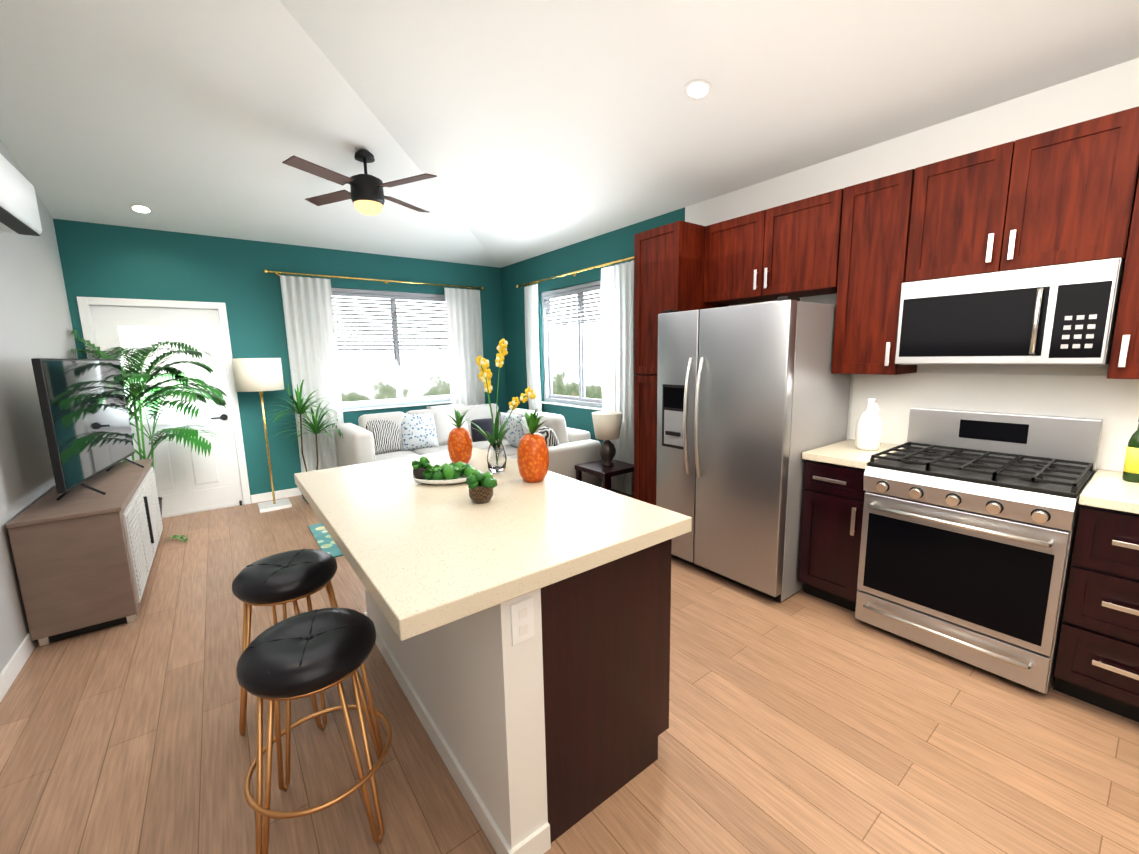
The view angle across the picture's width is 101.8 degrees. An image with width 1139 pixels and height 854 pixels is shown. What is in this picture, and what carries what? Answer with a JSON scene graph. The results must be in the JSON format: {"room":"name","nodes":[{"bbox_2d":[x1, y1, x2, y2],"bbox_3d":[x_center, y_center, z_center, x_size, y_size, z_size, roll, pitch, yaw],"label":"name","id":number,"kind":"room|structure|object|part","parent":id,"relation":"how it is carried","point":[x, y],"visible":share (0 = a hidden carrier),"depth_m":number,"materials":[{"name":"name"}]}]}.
{"room":"kitchen and living room","nodes":[
{"label":"kitchen and living room","id":0,"kind":"room"},
{"bbox_2d":[0,140,77,672],"bbox_3d":[-2.071,-0.469,0.960,0.140,3.738,8.024,-8,11,-37],"label":"wall","id":1,"kind":"structure","parent":0,"point":[35,319],"depth_m":2.89,"materials":[{"name":"grey paint"}]},
{"bbox_2d":[0,632,38,701],"bbox_3d":[-1.968,1.324,1.290,0.030,0.090,7.744,-8,11,-37],"label":"baseboard","id":2,"kind":"structure","parent":1,"relation":"attached to","point":[11,670],"depth_m":2.29,"materials":[{"name":"white"}]},
{"bbox_2d":[0,154,41,235],"bbox_3d":[-3.032,-1.247,2.401,0.212,0.307,0.850,-8,11,-37],"label":"mini-split air conditioner","id":3,"kind":"object","parent":1,"relation":"attached to","point":[19,212],"visible":1,"depth_m":2.51,"materials":[{"name":"white plastic"}]},
{"bbox_2d":[53,219,506,502],"bbox_3d":[-2.685,-0.710,5.457,4.577,2.863,0.140,-8,11,-37],"label":"wall","id":4,"kind":"structure","parent":0,"point":[104,260],"depth_m":4.87,"materials":[{"name":"teal paint"}]},
{"bbox_2d":[77,296,250,517],"bbox_3d":[-3.906,-0.164,4.562,1.050,2.105,0.172,-8,11,-37],"label":"entry door","id":5,"kind":"structure","parent":4,"relation":"in","point":[188,481],"depth_m":4.61,"materials":[{"name":"white paint"},{"name":"black metal"}]},
{"bbox_2d":[251,488,301,502],"bbox_3d":[-2.183,0.610,5.930,3.145,0.090,0.013,-8,11,-37],"label":"baseboard","id":6,"kind":"structure","parent":4,"relation":"attached to","point":[285,493],"depth_m":5.13,"materials":[{"name":"white"}]},
{"bbox_2d":[263,269,484,471],"bbox_3d":[-2.146,-0.563,5.714,2.512,2.432,0.131,-8,11,-37],"label":"curtain","id":7,"kind":"object","parent":4,"relation":"attached to","point":[310,327],"visible":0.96,"depth_m":5.21,"materials":[{"name":"white fabric"}]},
{"bbox_3d":[-2.821,-0.462,5.166,0.484,2.428,0.062,-8,11,-37],"label":"panel","id":8,"kind":"part","parent":7,"relation":"part of","materials":[{"name":"white fabric"}]},
{"bbox_3d":[-2.175,-1.743,5.539,2.512,0.044,0.113,-8,11,-37],"label":"rod","id":9,"kind":"part","parent":7,"relation":"part of","materials":[{"name":"gold metal"}]},
{"bbox_3d":[-1.381,-0.658,6.245,0.504,2.428,0.062,-8,11,-37],"label":"panel","id":10,"kind":"part","parent":7,"relation":"part of","materials":[{"name":"white fabric"}]},
{"bbox_2d":[331,288,450,411],"bbox_3d":[-2.158,-0.962,5.801,1.760,1.420,0.170,-8,11,-37],"label":"window","id":11,"kind":"structure","parent":4,"relation":"in","point":[400,400],"depth_m":5.75,"materials":[{"name":"grey plastic"}]},
{"bbox_2d":[0,495,1138,853],"bbox_3d":[-0.270,1.163,2.572,4.577,0.050,8.024,-8,11,-37],"label":"floor","id":12,"kind":"structure","parent":0,"point":[802,723],"depth_m":1.80,"materials":[{"name":"brown wood"}]},
{"bbox_2d":[6,458,162,645],"bbox_3d":[-3.214,0.734,3.223,0.450,0.711,1.694,-8,11,-37],"label":"tv stand","id":13,"kind":"object","parent":12,"relation":"on","point":[83,556],"visible":0.94,"depth_m":2.60,"materials":[{"name":"brown wood"}]},
{"bbox_2d":[31,358,143,500],"bbox_3d":[-3.176,-0.035,3.100,0.219,0.834,1.300,-6,10,-30],"label":"flat-screen tv","id":14,"kind":"object","parent":13,"relation":"on","point":[84,412],"visible":0.98,"depth_m":2.88,"materials":[{"name":"black"}]},
{"bbox_2d":[68,330,227,520],"bbox_3d":[-3.588,0.050,4.092,1.005,1.812,1.011,-8,11,-37],"label":"areca palm","id":15,"kind":"object","parent":12,"relation":"on","point":[138,391],"visible":0.6,"depth_m":4.12,"materials":[{"name":"green plant"}]},
{"bbox_2d":[166,535,187,541],"bbox_3d":[-3.369,0.960,3.968,0.162,0.043,0.203,-8,11,-37],"label":"sprig","id":16,"kind":"object","parent":12,"relation":"on","point":[181,537],"visible":0.94,"depth_m":3.97,"materials":[{"name":"green plant"}]},
{"bbox_2d":[232,358,291,512],"bbox_3d":[-3.109,0.076,4.741,0.410,1.544,0.410,-8,11,-37],"label":"floor lamp","id":17,"kind":"object","parent":12,"relation":"on","point":[260,375],"visible":1,"depth_m":4.53,"materials":[{"name":"white fabric"}]},
{"bbox_2d":[232,549,337,735],"bbox_3d":[-1.196,0.906,2.012,0.461,0.670,0.461,-8,11,-37],"label":"stool","id":18,"kind":"object","parent":12,"relation":"on","point":[284,578],"visible":0.56,"depth_m":1.88,"materials":[{"name":"black leather"}]},
{"bbox_2d":[264,379,342,504],"bbox_3d":[-2.741,0.179,4.759,0.707,1.319,0.692,-8,11,-37],"label":"dracaena plant","id":19,"kind":"object","parent":12,"relation":"on","point":[300,408],"visible":0.75,"depth_m":4.81,"materials":[{"name":"green plant"}]},
{"bbox_2d":[236,607,391,853],"bbox_3d":[-0.813,0.977,1.505,0.427,0.670,0.427,-8,11,-37],"label":"stool","id":20,"kind":"object","parent":12,"relation":"on","point":[304,654],"visible":0.98,"depth_m":1.40,"materials":[{"name":"black leather"}]},
{"bbox_2d":[308,523,342,556],"bbox_3d":[-1.548,0.883,4.340,1.470,0.012,0.900,-8,11,-37],"label":"rug","id":21,"kind":"object","parent":12,"relation":"on","point":[324,539],"visible":0.23,"depth_m":3.90,"materials":[{"name":"teal fabric"}]},
{"bbox_2d":[335,403,601,487],"bbox_3d":[-1.157,0.290,5.099,2.167,0.934,2.154,-8,11,-37],"label":"sofa","id":22,"kind":"object","parent":12,"relation":"on","point":[381,436],"visible":0.54,"depth_m":5.17,"materials":[{"name":"grey fabric"}]},
{"bbox_2d":[364,539,671,853],"bbox_3d":[-0.381,0.755,2.161,0.750,0.885,1.654,-8,11,-37],"label":"kitchen island","id":23,"kind":"object","parent":12,"relation":"on","point":[522,629],"depth_m":1.48,"materials":[{"name":"brown wood"}]},
{"bbox_2d":[294,447,691,642],"bbox_3d":[-0.492,0.304,2.012,1.020,0.054,1.720,-8,11,-37],"label":"island countertop","id":24,"kind":"structure","parent":23,"relation":"on","point":[430,557],"depth_m":1.54,"materials":[{"name":"beige stone"}]},
{"bbox_2d":[411,456,481,484],"bbox_3d":[-0.577,0.190,2.172,0.299,0.125,0.263,-8,11,-37],"label":"succulent","id":25,"kind":"object","parent":24,"relation":"on","point":[425,471],"visible":0.98,"depth_m":2.13,"materials":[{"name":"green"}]},
{"bbox_2d":[445,408,472,463],"bbox_3d":[-0.602,0.038,2.512,0.153,0.321,0.170,-8,11,-37],"label":"pineapple vase","id":26,"kind":"object","parent":24,"relation":"on","point":[460,447],"visible":0.94,"depth_m":2.47,"materials":[{"name":"orange ceramic"}]},
{"bbox_2d":[466,469,496,503],"bbox_3d":[-0.352,0.233,1.851,0.116,0.129,0.140,-8,11,-37],"label":"plant pot","id":27,"kind":"object","parent":24,"relation":"on","point":[481,486],"visible":1,"depth_m":1.81,"materials":[{"name":"green plant"}]},
{"bbox_2d":[463,339,535,472],"bbox_3d":[-0.359,-0.097,2.244,0.398,0.660,0.406,-8,11,-37],"label":"vase","id":28,"kind":"object","parent":24,"relation":"on","point":[496,458],"visible":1,"depth_m":2.28,"materials":[{"name":"clear glass"}]},
{"bbox_2d":[515,409,548,482],"bbox_3d":[-0.166,0.080,2.119,0.153,0.341,0.185,-8,11,-37],"label":"pineapple vase","id":29,"kind":"object","parent":24,"relation":"on","point":[532,457],"visible":1,"depth_m":2.08,"materials":[{"name":"orange ceramic"}]},
{"bbox_2d":[575,459,633,497],"bbox_3d":[0.368,0.594,4.548,0.450,0.444,0.450,-8,11,-37],"label":"side table","id":30,"kind":"object","parent":12,"relation":"on","point":[605,473],"visible":0.48,"depth_m":4.45,"materials":[{"name":"brown wood"}]},
{"bbox_2d":[592,411,622,466],"bbox_3d":[0.366,0.118,4.473,0.300,0.515,0.300,-8,11,-37],"label":"table lamp","id":31,"kind":"object","parent":30,"relation":"on","point":[607,426],"visible":1,"depth_m":4.37,"materials":[{"name":"white fabric"}]},
{"bbox_2d":[634,221,728,504],"bbox_3d":[0.900,-0.311,3.803,0.645,2.439,0.450,-8,11,-37],"label":"pantry cabinet","id":32,"kind":"object","parent":12,"relation":"on","point":[669,259],"visible":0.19,"depth_m":3.57,"materials":[{"name":"brown wood"}]},
{"bbox_2d":[656,296,850,601],"bbox_3d":[1.217,0.096,3.208,0.903,1.807,0.944,-8,11,-37],"label":"fridge","id":33,"kind":"object","parent":12,"relation":"on","point":[752,402],"visible":0.85,"depth_m":2.83,"materials":[{"name":"grey metal"}]},
{"bbox_2d":[798,460,865,611],"bbox_3d":[1.737,0.609,2.853,0.645,0.879,0.338,-8,11,-37],"label":"base cabinet","id":34,"kind":"object","parent":12,"relation":"on","point":[831,520],"visible":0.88,"depth_m":2.67,"materials":[{"name":"brown wood"}]},
{"bbox_2d":[855,407,1102,693],"bbox_3d":[2.028,0.535,2.364,0.714,1.165,0.754,-8,11,-37],"label":"gas range","id":35,"kind":"object","parent":12,"relation":"on","point":[969,524],"visible":1,"depth_m":2.19,"materials":[{"name":"silver metal"}]},
{"bbox_2d":[1054,505,1138,721],"bbox_3d":[2.532,0.754,1.817,0.645,0.879,0.750,-8,11,-37],"label":"base cabinet","id":36,"kind":"object","parent":12,"relation":"on","point":[1097,661],"visible":1,"depth_m":1.86,"materials":[{"name":"brown wood"}]},
{"bbox_2d":[802,439,1138,513],"bbox_3d":[2.188,0.236,2.185,0.642,0.040,1.860,-8,11,-37],"label":"countertop","id":37,"kind":"structure","parent":36,"relation":"on","point":[1109,489],"depth_m":2.05,"materials":[{"name":"white stone"}]},
{"bbox_2d":[855,399,881,450],"bbox_3d":[1.779,-0.016,2.748,0.132,0.300,0.132,-8,11,-37],"label":"jug vase","id":38,"kind":"object","parent":37,"relation":"on","point":[868,431],"visible":1,"depth_m":2.71,"materials":[{"name":"white ceramic"}]},
{"bbox_2d":[1122,419,1138,482],"bbox_3d":[2.453,0.095,1.994,0.065,0.285,0.065,-8,11,-37],"label":"olive oil bottle","id":39,"kind":"object","parent":37,"relation":"on","point":[1131,469],"visible":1,"depth_m":1.99,"materials":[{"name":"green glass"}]},
{"bbox_2d":[0,0,1138,267],"bbox_3d":[-0.334,-2.078,2.071,4.557,1.082,8.004,-8,11,-37],"label":"ceiling","id":40,"kind":"structure","parent":0,"point":[522,130],"depth_m":2.80,"materials":[{"name":"white paint"}]},
{"bbox_2d":[129,204,152,213],"bbox_3d":[-3.669,-1.869,3.963,0.146,0.038,0.148,7,12,43],"label":"recessed light","id":41,"kind":"object","parent":40,"relation":"in","point":[139,208],"depth_m":3.95,"materials":[{"name":"white"}]},
{"bbox_2d":[282,149,436,215],"bbox_3d":[-1.621,-1.948,3.698,1.018,0.478,1.018,-4,9,-20],"label":"ceiling fan","id":42,"kind":"object","parent":40,"relation":"hanging from","point":[365,195],"visible":1,"depth_m":3.62,"materials":[{"name":"black"}]},
{"bbox_2d":[684,79,711,99],"bbox_3d":[0.717,-1.885,2.586,0.148,0.038,0.146,7,12,43],"label":"recessed light","id":43,"kind":"object","parent":40,"relation":"in","point":[697,89],"depth_m":2.58,"materials":[{"name":"white"}]},
{"bbox_2d":[501,58,1138,481],"bbox_3d":[1.467,-0.516,3.672,0.140,2.863,7.744,-8,11,-37],"label":"wall","id":44,"kind":"structure","parent":0,"point":[1097,94],"depth_m":2.96,"materials":[{"name":"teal paint"}]},
{"bbox_2d":[541,280,602,410],"bbox_3d":[0.114,-0.925,5.370,0.170,1.390,1.510,-8,11,-37],"label":"window","id":45,"kind":"structure","parent":44,"relation":"in","point":[580,290],"depth_m":5.46,"materials":[{"name":"grey plastic"}]},
{"bbox_2d":[516,256,633,494],"bbox_3d":[0.032,-0.539,5.349,0.131,2.412,2.234,-8,11,-37],"label":"curtain","id":46,"kind":"object","parent":44,"relation":"attached to","point":[617,295],"visible":0.75,"depth_m":4.70,"materials":[{"name":"white fabric"}]},
{"bbox_3d":[-0.456,-0.617,5.928,0.062,2.408,0.314,-8,11,-37],"label":"panel","id":47,"kind":"part","parent":46,"relation":"part of","materials":[{"name":"white fabric"}]},
{"bbox_3d":[0.017,-1.710,5.173,0.112,0.044,2.234,-8,11,-37],"label":"rod","id":48,"kind":"part","parent":46,"relation":"part of","materials":[{"name":"gold metal"}]},
{"bbox_3d":[0.489,-0.445,4.698,0.062,2.408,0.474,-8,11,-37],"label":"panel","id":49,"kind":"part","parent":46,"relation":"part of","materials":[{"name":"white fabric"}]},
{"bbox_2d":[704,192,827,304],"bbox_3d":[1.432,-1.181,3.195,0.337,0.555,0.951,-8,11,-37],"label":"upper cabinet","id":50,"kind":"object","parent":44,"relation":"attached to","point":[770,254],"depth_m":3.08,"materials":[{"name":"brown wood"}]},
{"bbox_2d":[820,169,916,374],"bbox_3d":[1.830,-0.855,2.722,0.337,1.070,0.472,-8,11,-37],"label":"upper cabinet","id":51,"kind":"object","parent":44,"relation":"attached to","point":[864,251],"depth_m":2.64,"materials":[{"name":"brown wood"}]},
{"bbox_2d":[849,373,1138,471],"bbox_3d":[2.435,-0.038,2.336,0.014,0.445,1.860,-8,11,-37],"label":"backsplash","id":52,"kind":"structure","parent":44,"relation":"attached to","point":[1113,404],"depth_m":2.45,"materials":[{"name":"white paint"}]},
{"bbox_2d":[900,113,1115,285],"bbox_3d":[2.162,-1.038,2.246,0.337,0.575,0.760,-8,11,-37],"label":"upper cabinet","id":53,"kind":"object","parent":44,"relation":"attached to","point":[1037,200],"depth_m":2.13,"materials":[{"name":"brown wood"}]},
{"bbox_2d":[895,258,1124,365],"bbox_3d":[2.127,-0.529,2.291,0.447,0.434,0.754,-8,11,-37],"label":"microwave","id":54,"kind":"object","parent":53,"relation":"attached to","point":[1063,314],"visible":1,"depth_m":2.12,"materials":[{"name":"silver metal"}]},
{"bbox_2d":[1096,106,1138,378],"bbox_3d":[2.607,-0.714,1.711,0.337,1.070,0.816,-8,11,-37],"label":"upper cabinet","id":55,"kind":"object","parent":44,"relation":"attached to","point":[1119,223],"depth_m":1.89,"materials":[{"name":"brown wood"}]},
{"label":"outside","id":56,"kind":"structure","parent":0,"visible":0},
{"bbox_2d":[219,290,601,498],"bbox_3d":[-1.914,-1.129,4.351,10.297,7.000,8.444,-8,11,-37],"label":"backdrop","id":57,"kind":"structure","parent":56,"point":[367,375],"depth_m":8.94,"materials":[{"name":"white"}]}
]}

